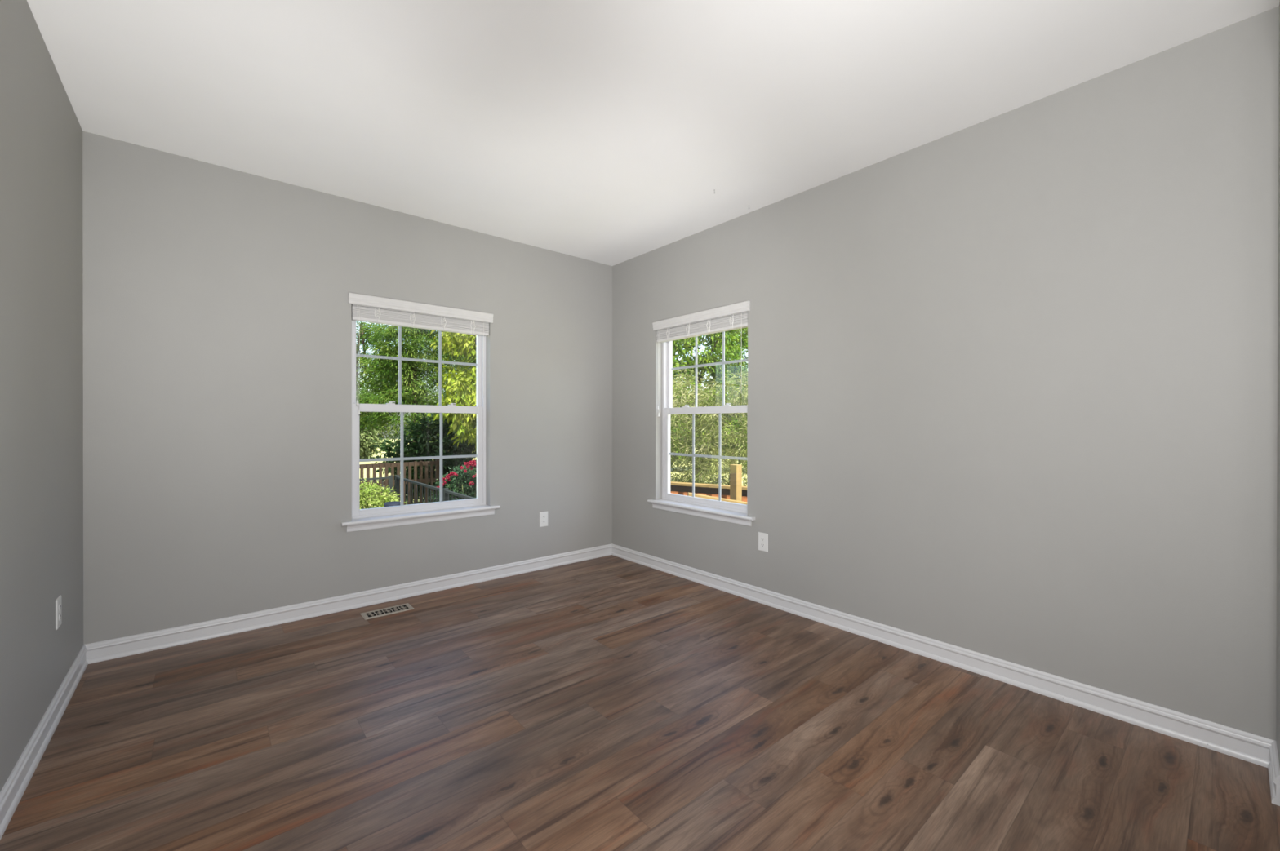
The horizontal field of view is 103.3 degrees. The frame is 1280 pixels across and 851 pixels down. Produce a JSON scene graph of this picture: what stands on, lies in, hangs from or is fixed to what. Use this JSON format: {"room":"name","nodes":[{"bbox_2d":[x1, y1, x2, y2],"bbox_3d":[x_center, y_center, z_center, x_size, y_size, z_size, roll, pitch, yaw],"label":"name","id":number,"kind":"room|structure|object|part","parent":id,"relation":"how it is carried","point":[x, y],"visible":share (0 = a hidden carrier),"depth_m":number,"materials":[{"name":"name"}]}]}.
{"room":"empty room","nodes":[
{"label":"empty room","id":0,"kind":"room"},
{"bbox_2d":[0,0,83,792],"bbox_3d":[-0.947,-0.035,0.233,0.160,2.943,6.100,0,0,-40],"label":"wall","id":1,"kind":"structure","parent":0,"point":[42,285],"depth_m":1.90,"materials":[{"name":"grey paint"}]},
{"bbox_2d":[0,644,88,840],"bbox_3d":[-1.580,1.184,1.114,0.018,0.100,3.944,0,0,-40],"label":"baseboard","id":2,"kind":"structure","parent":1,"relation":"attached to","point":[15,787],"depth_m":1.86,"materials":[{"name":"white paint"}]},
{"bbox_2d":[55,595,62,630],"bbox_3d":[-2.482,0.799,2.164,0.008,0.127,0.081,0,0,-40],"label":"power outlet","id":3,"kind":"object","parent":1,"relation":"attached to","point":[58,602],"visible":1,"depth_m":2.15,"materials":[{"name":"white plastic"}]},
{"bbox_2d":[82,131,612,644],"bbox_3d":[-1.617,-0.044,3.775,3.736,2.943,0.160,0,0,-40],"label":"wall","id":4,"kind":"structure","parent":0,"point":[217,311],"depth_m":3.12,"materials":[{"name":"grey paint"}]},
{"bbox_2d":[84,543,612,664],"bbox_3d":[-1.561,1.178,3.710,3.416,0.100,0.018,0,0,-40],"label":"baseboard","id":5,"kind":"structure","parent":4,"relation":"attached to","point":[108,650],"depth_m":3.24,"materials":[{"name":"white paint"}]},
{"bbox_2d":[341,320,500,532],"bbox_3d":[-1.599,-0.073,3.760,1.105,1.568,0.197,0,0,-40],"label":"window","id":6,"kind":"structure","parent":4,"relation":"in","point":[410,514],"depth_m":3.75,"materials":[{"name":"white plastic"}]},
{"bbox_2d":[355,326,476,405],"bbox_3d":[-1.655,-0.492,3.821,0.878,0.692,0.007,0,0,-40],"label":"grille","id":7,"kind":"object","parent":6,"relation":"attached to","point":[399,358],"depth_m":3.83,"materials":[{"name":"white plastic"}]},
{"bbox_3d":[-1.650,-0.479,3.814,0.929,0.723,0.034,0,0,-40],"label":"sash","id":8,"kind":"part","parent":6,"relation":"part of","materials":[{"name":"white plastic"}]},
{"bbox_3d":[-1.627,0.239,3.788,0.930,0.783,0.034,0,0,-40],"label":"sash","id":9,"kind":"part","parent":6,"relation":"part of","materials":[{"name":"white plastic"}]},
{"bbox_2d":[359,412,476,506],"bbox_3d":[-1.633,0.244,3.795,0.852,0.687,0.007,0,0,-40],"label":"grille","id":10,"kind":"object","parent":6,"relation":"attached to","point":[442,503],"depth_m":3.82,"materials":[{"name":"white plastic"}]},
{"bbox_2d":[348,292,493,414],"bbox_3d":[-1.577,-0.481,3.728,1.013,0.811,0.081,0,0,-40],"label":"window blind","id":11,"kind":"object","parent":6,"relation":"attached to","point":[365,308],"visible":0.96,"depth_m":3.67,"materials":[{"name":"white plastic"}]},
{"bbox_3d":[-1.813,-0.769,3.497,0.040,0.107,0.016,0,0,-40],"label":"ladder cord","id":12,"kind":"part","parent":11,"relation":"part of","materials":[{"name":"white fabric"}]},
{"bbox_3d":[-1.638,-0.769,3.646,0.040,0.107,0.016,0,0,-40],"label":"ladder cord","id":13,"kind":"part","parent":11,"relation":"part of","materials":[{"name":"white fabric"}]},
{"bbox_3d":[-1.584,-0.727,3.737,0.963,0.022,0.054,0,0,-40],"label":"rail","id":14,"kind":"part","parent":11,"relation":"part of","materials":[{"name":"white plastic"}]},
{"bbox_3d":[-1.471,-0.770,3.789,0.040,0.107,0.016,0,0,-40],"label":"ladder cord","id":15,"kind":"part","parent":11,"relation":"part of","materials":[{"name":"white fabric"}]},
{"bbox_3d":[-1.300,-0.770,3.935,0.040,0.107,0.016,0,0,-40],"label":"ladder cord","id":16,"kind":"part","parent":11,"relation":"part of","materials":[{"name":"white fabric"}]},
{"bbox_2d":[539,511,547,527],"bbox_3d":[-0.824,0.804,4.344,0.081,0.127,0.008,0,0,-40],"label":"power outlet","id":17,"kind":"object","parent":4,"relation":"attached to","point":[544,515],"visible":1,"depth_m":4.34,"materials":[{"name":"white plastic"}]},
{"bbox_2d":[0,555,1279,850],"bbox_3d":[0.364,1.335,1.454,3.716,0.200,6.250,0,0,-40],"label":"floor","id":18,"kind":"structure","parent":0,"point":[611,703],"depth_m":1.92,"materials":[{"name":"wood"}]},
{"bbox_2d":[360,603,413,620],"bbox_3d":[-1.667,1.226,3.345,0.297,0.005,0.138,0,0,-40],"label":"floor vent","id":19,"kind":"object","parent":18,"relation":"in","point":[404,607],"visible":1,"depth_m":3.34,"materials":[{"name":"beige metal"}]},
{"bbox_2d":[368,606,407,616],"bbox_3d":[-1.667,1.224,3.345,0.245,0.003,0.092,0,0,-40],"label":"grille","id":20,"kind":"object","parent":19,"relation":"attached to","point":[392,610],"depth_m":3.34,"materials":[{"name":"beige metal"}]},
{"bbox_2d":[26,0,1279,266],"bbox_3d":[0.363,-1.608,1.451,3.736,0.200,6.260,0,0,-40],"label":"ceiling","id":21,"kind":"structure","parent":0,"point":[606,132],"depth_m":2.27,"materials":[{"name":"white paint"}]},
{"bbox_2d":[612,6,1279,741],"bbox_3d":[1.774,-0.037,2.554,0.160,2.943,6.100,0,0,-40],"label":"wall","id":22,"kind":"structure","parent":0,"point":[1012,375],"depth_m":2.36,"materials":[{"name":"grey paint"}]},
{"bbox_2d":[647,331,755,526],"bbox_3d":[0.496,-0.072,4.016,0.197,1.568,1.105,0,0,-40],"label":"window","id":23,"kind":"structure","parent":22,"relation":"in","point":[728,512],"depth_m":4.14,"materials":[{"name":"white plastic"}]},
{"bbox_3d":[0.552,-0.477,4.066,0.034,0.723,0.929,0,0,-40],"label":"sash","id":24,"kind":"part","parent":23,"relation":"part of","materials":[{"name":"white plastic"}]},
{"bbox_2d":[652,301,750,417],"bbox_3d":[0.466,-0.479,3.993,0.081,0.811,1.013,0,0,-40],"label":"window blind","id":25,"kind":"object","parent":23,"relation":"attached to","point":[732,317],"visible":0.93,"depth_m":3.93,"materials":[{"name":"white plastic"}]},
{"bbox_3d":[0.155,-0.492,4.322,0.002,0.650,0.005,0,0,-40],"label":"lift cord","id":26,"kind":"part","parent":25,"relation":"part of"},
{"bbox_3d":[0.162,-0.462,4.314,0.002,0.710,0.005,0,0,-40],"label":"lift cord","id":27,"kind":"part","parent":25,"relation":"part of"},
{"bbox_3d":[0.476,-0.725,4.000,0.054,0.022,0.963,0,0,-40],"label":"rail","id":28,"kind":"part","parent":25,"relation":"part of","materials":[{"name":"white plastic"}]},
{"bbox_3d":[0.528,-0.768,3.887,0.016,0.107,0.040,0,0,-40],"label":"ladder cord","id":29,"kind":"part","parent":25,"relation":"part of","materials":[{"name":"white fabric"}]},
{"bbox_3d":[0.674,-0.767,3.715,0.016,0.107,0.040,0,0,-40],"label":"ladder cord","id":30,"kind":"part","parent":25,"relation":"part of","materials":[{"name":"white fabric"}]},
{"bbox_3d":[0.539,-0.097,4.056,0.080,1.518,0.975,0,0,-40],"label":"frame","id":31,"kind":"part","parent":23,"relation":"part of","materials":[{"name":"white plastic"}]},
{"bbox_3d":[0.524,0.241,4.044,0.034,0.783,0.930,0,0,-40],"label":"sash","id":32,"kind":"part","parent":23,"relation":"part of","materials":[{"name":"white plastic"}]},
{"bbox_2d":[669,413,746,501],"bbox_3d":[0.531,0.246,4.050,0.007,0.687,0.852,0,0,-40],"label":"grille","id":33,"kind":"object","parent":23,"relation":"attached to","point":[692,498],"depth_m":4.13,"materials":[{"name":"white plastic"}]},
{"bbox_2d":[671,331,747,407],"bbox_3d":[0.559,-0.490,4.072,0.007,0.692,0.878,0,0,-40],"label":"grille","id":34,"kind":"object","parent":23,"relation":"attached to","point":[723,362],"depth_m":4.12,"materials":[{"name":"white plastic"}]},
{"bbox_2d":[758,532,768,552],"bbox_3d":[0.851,0.808,3.507,0.008,0.127,0.081,0,0,-40],"label":"power outlet","id":35,"kind":"object","parent":22,"relation":"attached to","point":[762,537],"visible":1,"depth_m":3.50,"materials":[{"name":"white plastic"}]},
{"bbox_2d":[611,544,1275,768],"bbox_3d":[1.005,1.181,3.319,0.018,0.100,3.944,0,0,-40],"label":"baseboard","id":36,"kind":"structure","parent":22,"relation":"attached to","point":[1240,744],"depth_m":2.42,"materials":[{"name":"white paint"}]},
{"bbox_2d":[1275,1,1279,767],"bbox_3d":[1.033,-0.134,0.668,3.416,2.743,0.120,0,0,-40],"label":"wall","id":37,"kind":"structure","parent":0,"point":[1277,686],"depth_m":1.77,"materials":[{"name":"grey paint"}]},
{"bbox_2d":[1267,741,1279,806],"bbox_3d":[2.179,1.186,1.741,0.280,0.100,0.018,0,0,-40],"label":"baseboard","id":38,"kind":"structure","parent":37,"relation":"attached to","point":[1273,768],"depth_m":1.70,"materials":[{"name":"white paint"}]},
{"label":"outside","id":39,"kind":"structure","parent":0,"visible":0},
{"bbox_2d":[359,439,746,506],"bbox_3d":[-11.628,2.077,41.259,90.000,0.300,69.820,0,0,-40],"label":"lawn","id":40,"kind":"structure","parent":39,"point":[384,452],"depth_m":21.87,"materials":[{"name":"green plant"}]},
{"bbox_2d":[359,475,392,504],"bbox_3d":[-5.387,1.444,7.977,2.760,1.140,0.060,0,0,-40],"label":"metal fence","id":41,"kind":"object","parent":40,"relation":"on","point":[389,477],"visible":0.05,"depth_m":8.80,"materials":[{"name":"black metal"}]},
{"bbox_3d":[-5.387,0.914,7.976,2.700,0.030,0.045,0,0,-40],"label":"rail","id":42,"kind":"part","parent":41,"relation":"part of","materials":[{"name":"black metal"}]},
{"bbox_3d":[-4.360,1.442,8.854,0.060,1.140,0.060,0,0,-40],"label":"post","id":43,"kind":"part","parent":41,"relation":"part of","materials":[{"name":"black metal"}]},
{"bbox_2d":[356,390,395,459],"bbox_3d":[-15.766,0.007,28.610,3.743,4.117,3.380,0,0,-40],"label":"tree","id":44,"kind":"object","parent":40,"relation":"on","point":[365,443],"visible":0.3,"depth_m":28.15,"materials":[{"name":"green plant"}]},
{"bbox_2d":[359,478,406,509],"bbox_3d":[-4.318,1.383,7.906,1.260,1.133,0.930,0,0,-29],"label":"leafy shrub","id":45,"kind":"object","parent":40,"relation":"on","point":[365,495],"visible":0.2,"depth_m":7.85,"materials":[{"name":"green plant"}]},
{"bbox_2d":[355,321,426,431],"bbox_3d":[-8.434,-0.658,15.312,4.303,5.332,2.605,0,0,-40],"label":"spreading tree","id":46,"kind":"object","parent":40,"relation":"on","point":[362,340],"visible":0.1,"depth_m":15.18,"materials":[{"name":"green plant"}]},
{"bbox_2d":[359,459,439,506],"bbox_3d":[-5.712,1.374,9.899,3.600,1.270,0.175,0,0,-40],"label":"picket fence","id":47,"kind":"object","parent":40,"relation":"on","point":[437,463],"visible":0.23,"depth_m":10.56,"materials":[{"name":"brown wood"}]},
{"bbox_3d":[-5.687,1.179,9.870,3.500,0.080,0.050,0,0,-40],"label":"rail","id":48,"kind":"part","parent":47,"relation":"part of","materials":[{"name":"brown wood"}]},
{"bbox_3d":[-5.687,0.809,9.869,3.500,0.080,0.050,0,0,-40],"label":"rail","id":49,"kind":"part","parent":47,"relation":"part of","materials":[{"name":"brown wood"}]},
{"bbox_3d":[-4.404,1.372,11.063,0.100,1.270,0.100,0,0,-40],"label":"post","id":50,"kind":"part","parent":47,"relation":"part of","materials":[{"name":"brown wood"}]},
{"bbox_2d":[355,322,475,499],"bbox_3d":[-5.859,-1.135,14.161,4.594,6.276,2.646,0,0,-45],"label":"broadleaf tree","id":51,"kind":"object","parent":40,"relation":"on","point":[411,338],"visible":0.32,"depth_m":13.33,"materials":[{"name":"green plant"}]},
{"bbox_2d":[404,399,439,446],"bbox_3d":[-12.729,0.146,31.149,3.750,4.086,3.367,0,0,-40],"label":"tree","id":52,"kind":"object","parent":40,"relation":"on","point":[436,399],"visible":0.02,"depth_m":30.17,"materials":[{"name":"green plant"}]},
{"bbox_2d":[370,392,476,503],"bbox_3d":[-4.136,0.253,12.804,4.799,3.511,1.684,0,0,-40],"label":"hedge","id":53,"kind":"object","parent":40,"relation":"on","point":[415,449],"visible":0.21,"depth_m":11.88,"materials":[{"name":"green plant"}]},
{"bbox_2d":[426,459,476,502],"bbox_3d":[-2.840,1.288,8.638,1.523,1.460,0.976,0,0,-19],"label":"rose bush","id":54,"kind":"object","parent":40,"relation":"on","point":[453,482],"visible":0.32,"depth_m":8.39,"materials":[{"name":"green plant"}]},
{"bbox_2d":[426,329,476,453],"bbox_3d":[-2.914,-0.501,10.690,3.120,5.024,2.578,0,0,-40],"label":"broadleaf tree","id":55,"kind":"object","parent":40,"relation":"on","point":[464,384],"visible":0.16,"depth_m":9.82,"materials":[{"name":"green plant"}]},
{"bbox_2d":[434,334,475,413],"bbox_3d":[-5.749,-0.887,18.312,3.739,5.759,2.925,0,0,-40],"label":"shade tree","id":56,"kind":"object","parent":40,"relation":"on","point":[435,335],"visible":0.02,"depth_m":17.59,"materials":[{"name":"green plant"}]},
{"bbox_2d":[670,336,703,452],"bbox_3d":[0.208,-1.139,11.899,2.403,6.314,2.770,0,0,-40],"label":"bushy tree","id":57,"kind":"object","parent":40,"relation":"on","point":[678,345],"visible":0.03,"depth_m":11.67,"materials":[{"name":"green plant"}]},
{"bbox_2d":[670,481,746,502],"bbox_3d":[1.022,1.389,6.417,3.004,1.270,0.180,0,0,29],"label":"fence","id":58,"kind":"object","parent":40,"relation":"on","point":[677,488],"visible":0.11,"depth_m":6.47,"materials":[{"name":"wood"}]},
{"bbox_3d":[1.010,0.829,6.394,2.914,0.085,0.040,0,0,29],"label":"rail","id":59,"kind":"part","parent":58,"relation":"part of","materials":[{"name":"brown wood"}]},
{"bbox_3d":[1.010,0.769,6.394,2.914,0.030,0.130,0,0,29],"label":"cap rail","id":60,"kind":"part","parent":58,"relation":"part of","materials":[{"name":"yellow wood"}]},
{"bbox_2d":[670,390,746,471],"bbox_3d":[4.623,0.089,21.864,9.961,4.098,3.324,0,0,5],"label":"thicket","id":61,"kind":"object","parent":40,"relation":"on","point":[745,463],"visible":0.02,"depth_m":21.59,"materials":[{"name":"green plant"}]},
{"bbox_2d":[670,364,747,486],"bbox_3d":[1.065,0.526,8.061,5.077,3.149,2.713,0,0,24],"label":"hedge","id":62,"kind":"object","parent":40,"relation":"on","point":[710,450],"visible":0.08,"depth_m":7.71,"materials":[{"name":"green plant"}]},
{"bbox_2d":[671,329,747,482],"bbox_3d":[1.599,-1.149,13.901,2.539,6.326,2.492,0,0,2],"label":"bushy tree","id":63,"kind":"object","parent":40,"relation":"on","point":[715,339],"visible":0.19,"depth_m":13.48,"materials":[{"name":"green plant"}]},
{"bbox_2d":[701,327,747,483],"bbox_3d":[2.932,-1.076,16.070,2.641,6.162,2.415,0,0,40],"label":"bushy tree","id":64,"kind":"object","parent":40,"relation":"on","point":[742,340],"visible":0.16,"depth_m":15.48,"materials":[{"name":"green plant"}]},
{"bbox_3d":[-3.747,1.998,4.745,6.600,0.050,4.010,0,0,-40],"label":"patio","id":65,"kind":"object","parent":40,"relation":"on","visible":0},
{"bbox_2d":[383,501,400,506],"bbox_3d":[-3.623,1.572,7.419,0.240,0.890,0.240,0,0,-40],"label":"pot","id":66,"kind":"object","parent":65,"relation":"on","point":[394,503],"visible":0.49,"depth_m":7.35,"materials":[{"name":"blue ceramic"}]},
{"bbox_2d":[395,475,475,505],"bbox_3d":[-2.713,1.448,7.077,0.060,1.140,4.860,0,0,-40],"label":"metal fence","id":67,"kind":"object","parent":65,"relation":"on","point":[446,492],"visible":0.23,"depth_m":7.74,"materials":[{"name":"black metal"}]},
{"bbox_3d":[-4.271,1.442,8.903,0.060,1.140,0.060,0,0,-40],"label":"post","id":68,"kind":"part","parent":67,"relation":"part of","materials":[{"name":"black metal"}]},
{"bbox_3d":[-2.713,1.448,7.077,0.060,1.140,0.060,0,0,-40],"label":"post","id":69,"kind":"part","parent":67,"relation":"part of","materials":[{"name":"black metal"}]},
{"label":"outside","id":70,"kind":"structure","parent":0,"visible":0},
{"bbox_3d":[32.301,2.190,13.011,59.820,0.300,30.180,0,0,-40],"label":"yard","id":71,"kind":"structure","parent":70,"visible":0},
{"bbox_3d":[3.328,2.012,2.098,1.570,0.050,9.180,0,0,-40],"label":"patio","id":72,"kind":"object","parent":71,"relation":"on","visible":0},
{"bbox_2d":[687,464,746,504],"bbox_3d":[1.010,1.222,5.321,1.033,1.610,0.279,0,0,0],"label":"deck railing","id":73,"kind":"object","parent":72,"relation":"on","point":[735,470],"visible":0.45,"depth_m":5.35,"materials":[{"name":"yellow wood"}]},
{"bbox_3d":[1.010,0.797,5.223,1.033,0.204,0.085,0,0,0],"label":"handrail","id":74,"kind":"part","parent":73,"relation":"part of","materials":[{"name":"yellow wood"}]},
{"bbox_3d":[1.021,1.221,5.399,0.090,1.610,0.090,0,0,-40],"label":"post","id":75,"kind":"part","parent":73,"relation":"part of","materials":[{"name":"yellow wood"}]}
]}

